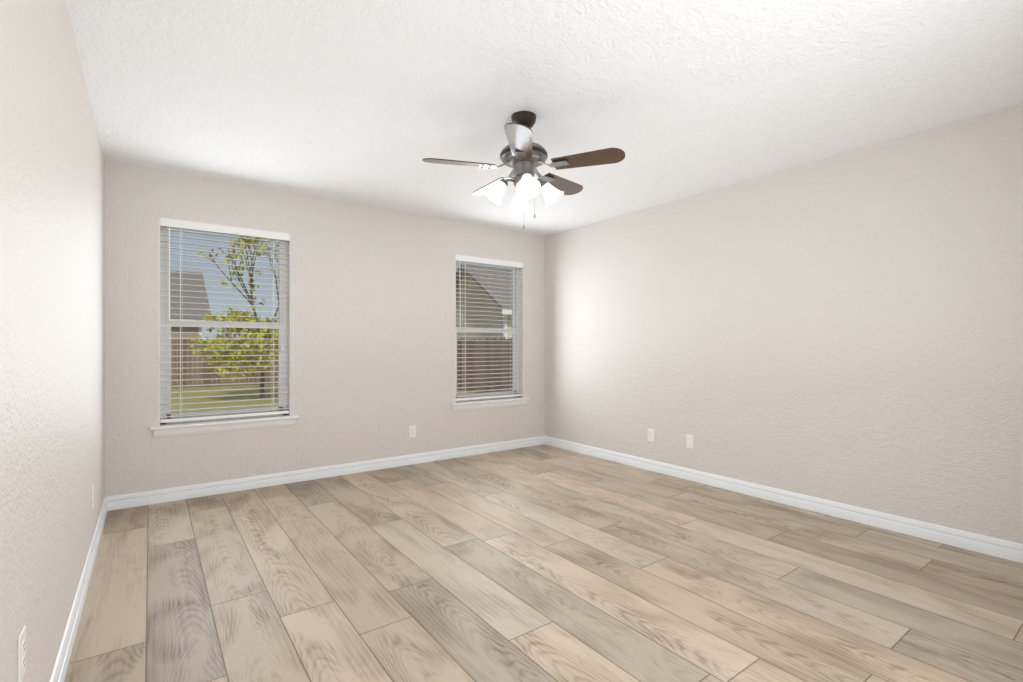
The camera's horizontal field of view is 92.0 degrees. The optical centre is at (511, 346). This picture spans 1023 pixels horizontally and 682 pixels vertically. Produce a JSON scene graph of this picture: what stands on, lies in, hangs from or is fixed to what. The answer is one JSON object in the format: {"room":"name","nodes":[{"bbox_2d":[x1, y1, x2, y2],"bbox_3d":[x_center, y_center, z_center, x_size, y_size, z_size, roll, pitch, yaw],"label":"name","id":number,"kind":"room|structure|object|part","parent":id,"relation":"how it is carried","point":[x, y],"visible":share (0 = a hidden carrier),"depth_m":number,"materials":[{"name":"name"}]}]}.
{"room":"empty bedroom","nodes":[
{"label":"empty bedroom","id":0,"kind":"room"},
{"bbox_2d":[0,0,104,681],"bbox_3d":[-1.405,-0.070,1.363,0.150,2.440,5.360,0,0,-36],"label":"wall","id":1,"kind":"structure","parent":0,"point":[52,316],"depth_m":1.50,"materials":[{"name":"white paint"}]},
{"bbox_2d":[17,625,25,681],"bbox_3d":[-1.188,0.750,1.200,0.008,0.115,0.070,0,0,-36],"label":"electrical outlet","id":2,"kind":"object","parent":1,"relation":"attached to","point":[21,654],"visible":1,"depth_m":1.18,"materials":[{"name":"white plastic"}]},
{"bbox_2d":[50,496,109,681],"bbox_3d":[-1.338,1.102,1.413,0.017,0.096,5.060,0,0,-36],"label":"baseboard","id":3,"kind":"structure","parent":1,"relation":"attached to","point":[59,672],"depth_m":2.06,"materials":[{"name":"white"}]},
{"bbox_2d":[91,485,93,508],"bbox_3d":[-2.275,0.820,2.685,0.008,0.115,0.070,0,0,-36],"label":"electrical outlet","id":4,"kind":"object","parent":1,"relation":"attached to","point":[92,497],"visible":1,"depth_m":2.66,"materials":[{"name":"white plastic"}]},
{"bbox_2d":[105,161,544,496],"bbox_3d":[-1.269,-0.070,4.691,4.000,2.440,0.150,0,0,-36],"label":"wall","id":5,"kind":"structure","parent":0,"point":[372,333],"depth_m":4.35,"materials":[{"name":"white paint"}]},
{"bbox_2d":[159,217,289,425],"bbox_3d":[-2.269,-0.172,3.957,0.900,1.555,0.144,0,0,-36],"label":"window","id":6,"kind":"structure","parent":5,"relation":"in","point":[166,323],"depth_m":3.94,"materials":[{"name":"white plastic"}]},
{"bbox_2d":[160,218,289,422],"bbox_3d":[-2.248,-0.190,3.929,0.892,1.518,0.070,0,0,-36],"label":"window blinds","id":7,"kind":"object","parent":6,"relation":"attached to","point":[180,224],"visible":1,"depth_m":3.89,"materials":[{"name":"white plastic"}]},
{"bbox_2d":[150,415,298,437],"bbox_3d":[-2.237,0.628,3.913,1.010,0.082,0.133,0,0,-36],"label":"sill","id":8,"kind":"structure","parent":5,"relation":"attached to","point":[178,429],"depth_m":3.85,"materials":[{"name":"white paint"}]},
{"bbox_2d":[110,436,545,510],"bbox_3d":[-1.224,1.102,4.621,3.930,0.096,0.017,0,0,-36],"label":"baseboard","id":9,"kind":"structure","parent":5,"relation":"attached to","point":[123,501],"depth_m":4.20,"materials":[{"name":"white paint"}]},
{"bbox_2d":[409,426,415,437],"bbox_3d":[-0.965,0.835,4.816,0.070,0.115,0.008,0,0,-36],"label":"electrical outlet","id":10,"kind":"object","parent":5,"relation":"attached to","point":[412,431],"visible":1,"depth_m":4.81,"materials":[{"name":"white plastic"}]},
{"bbox_2d":[455,254,523,402],"bbox_3d":[-0.264,-0.172,5.425,0.890,1.555,0.144,0,0,-36],"label":"window","id":11,"kind":"structure","parent":5,"relation":"in","point":[518,330],"depth_m":5.63,"materials":[{"name":"white plastic"}]},
{"bbox_2d":[456,255,522,400],"bbox_3d":[-0.243,-0.190,5.396,0.882,1.518,0.070,0,0,-36],"label":"window blinds","id":12,"kind":"object","parent":11,"relation":"attached to","point":[487,261],"visible":0.81,"depth_m":5.38,"materials":[{"name":"white plastic"}]},
{"bbox_2d":[451,397,529,410],"bbox_3d":[-0.231,0.628,5.380,1.000,0.082,0.133,0,0,-36],"label":"sill","id":13,"kind":"structure","parent":5,"relation":"attached to","point":[481,404],"depth_m":5.33,"materials":[{"name":"white paint"}]},
{"bbox_2d":[64,444,1022,681],"bbox_3d":[0.269,1.180,2.589,4.300,0.060,5.360,0,0,-36],"label":"floor","id":14,"kind":"structure","parent":0,"point":[542,563],"depth_m":2.35,"materials":[{"name":"brown wood"}]},
{"bbox_2d":[66,0,1022,235],"bbox_3d":[0.269,-1.330,2.589,4.300,0.080,5.360,0,0,-36],"label":"ceiling","id":15,"kind":"structure","parent":0,"point":[371,103],"depth_m":2.46,"materials":[{"name":"white paint"}]},
{"bbox_2d":[422,111,624,228],"bbox_3d":[0.058,-0.968,2.813,1.074,0.645,1.052,0,0,-36],"label":"ceiling fan","id":16,"kind":"object","parent":15,"relation":"hanging from","point":[523,155],"visible":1,"depth_m":2.71,"materials":[{"name":"brown wood"}]},
{"bbox_3d":[0.069,-1.045,2.777,0.260,0.190,0.260,0,0,-36],"label":"motor","id":17,"kind":"part","parent":16,"relation":"part of","materials":[{"name":"grey metal"}]},
{"bbox_2d":[545,104,1022,543],"bbox_3d":[1.944,-0.070,3.814,0.150,2.440,5.360,0,0,-36],"label":"wall","id":18,"kind":"structure","parent":0,"point":[845,328],"depth_m":3.38,"materials":[{"name":"white paint"}]},
{"bbox_2d":[648,429,653,441],"bbox_3d":[1.289,0.825,4.575,0.008,0.115,0.070,0,0,-36],"label":"electrical outlet","id":19,"kind":"object","parent":18,"relation":"attached to","point":[651,435],"visible":1,"depth_m":4.57,"materials":[{"name":"white plastic"}]},
{"bbox_2d":[686,434,693,448],"bbox_3d":[1.528,0.820,4.241,0.017,0.115,0.070,0,0,-36],"label":"electrical outlet","id":20,"kind":"object","parent":18,"relation":"attached to","point":[689,441],"visible":1,"depth_m":4.24,"materials":[{"name":"white plastic"}]},
{"bbox_2d":[546,436,1022,562],"bbox_3d":[1.876,1.102,3.764,0.017,0.096,5.060,0,0,-36],"label":"baseboard","id":21,"kind":"structure","parent":18,"relation":"attached to","point":[1000,548],"depth_m":3.37,"materials":[{"name":"white paint"}]},
{"label":"outside","id":22,"kind":"structure","parent":0,"visible":0},
{"bbox_2d":[171,356,480,412],"bbox_3d":[-24.115,1.700,40.984,130.000,0.300,85.370,0,0,-36],"label":"ground","id":23,"kind":"structure","parent":22,"point":[241,397],"depth_m":15.20,"materials":[{"name":"green plant"}]},
{"bbox_2d":[171,326,198,378],"bbox_3d":[-22.439,-1.250,24.472,11.200,5.600,10.000,0,0,-36],"label":"house","id":24,"kind":"structure","parent":23,"relation":"on","point":[183,335],"depth_m":23.42,"materials":[{"name":"beige"}]},
{"bbox_2d":[170,319,205,337],"bbox_3d":[-22.439,0.050,24.472,12.100,3.000,10.940,0,0,-36],"label":"fascia","id":25,"kind":"object","parent":24,"relation":"attached to","point":[199,327],"depth_m":23.68,"materials":[{"name":"white"}]},
{"bbox_2d":[170,270,210,319],"bbox_3d":[-22.439,-2.693,24.472,12.100,2.954,10.900,0,0,-36],"label":"roof","id":26,"kind":"object","parent":24,"relation":"on","point":[198,308],"depth_m":24.95,"materials":[{"name":"grey"}]},
{"bbox_2d":[190,236,278,397],"bbox_3d":[-7.242,-0.922,14.588,3.846,4.949,3.223,0,0,-36],"label":"tree","id":27,"kind":"object","parent":23,"relation":"on","point":[272,340],"depth_m":13.85,"materials":[{"name":"green plant"}]},
{"bbox_2d":[171,337,511,392],"bbox_3d":[-13.473,0.635,7.067,31.110,1.830,16.900,0,0,-36],"label":"fence","id":28,"kind":"object","parent":23,"relation":"on","point":[507,344],"depth_m":16.97,"materials":[{"name":"brown wood"}]},
{"bbox_2d":[456,273,511,339],"bbox_3d":[1.908,-0.850,23.207,9.000,4.800,5.000,0,0,-36],"label":"house","id":29,"kind":"structure","parent":23,"relation":"on","point":[493,311],"depth_m":20.14,"materials":[{"name":"beige"}]},
{"bbox_2d":[456,264,511,309],"bbox_3d":[1.908,-2.342,23.207,9.900,2.055,5.900,0,0,-36],"label":"house","id":30,"kind":"structure","parent":29,"relation":"on","point":[488,288],"depth_m":19.82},
{"bbox_2d":[502,309,511,338],"bbox_3d":[1.908,-0.030,23.207,9.900,3.160,5.940,0,0,-36],"label":"fascia","id":31,"kind":"object","parent":29,"relation":"attached to","point":[506,314],"depth_m":18.45,"materials":[{"name":"white"}]}
]}

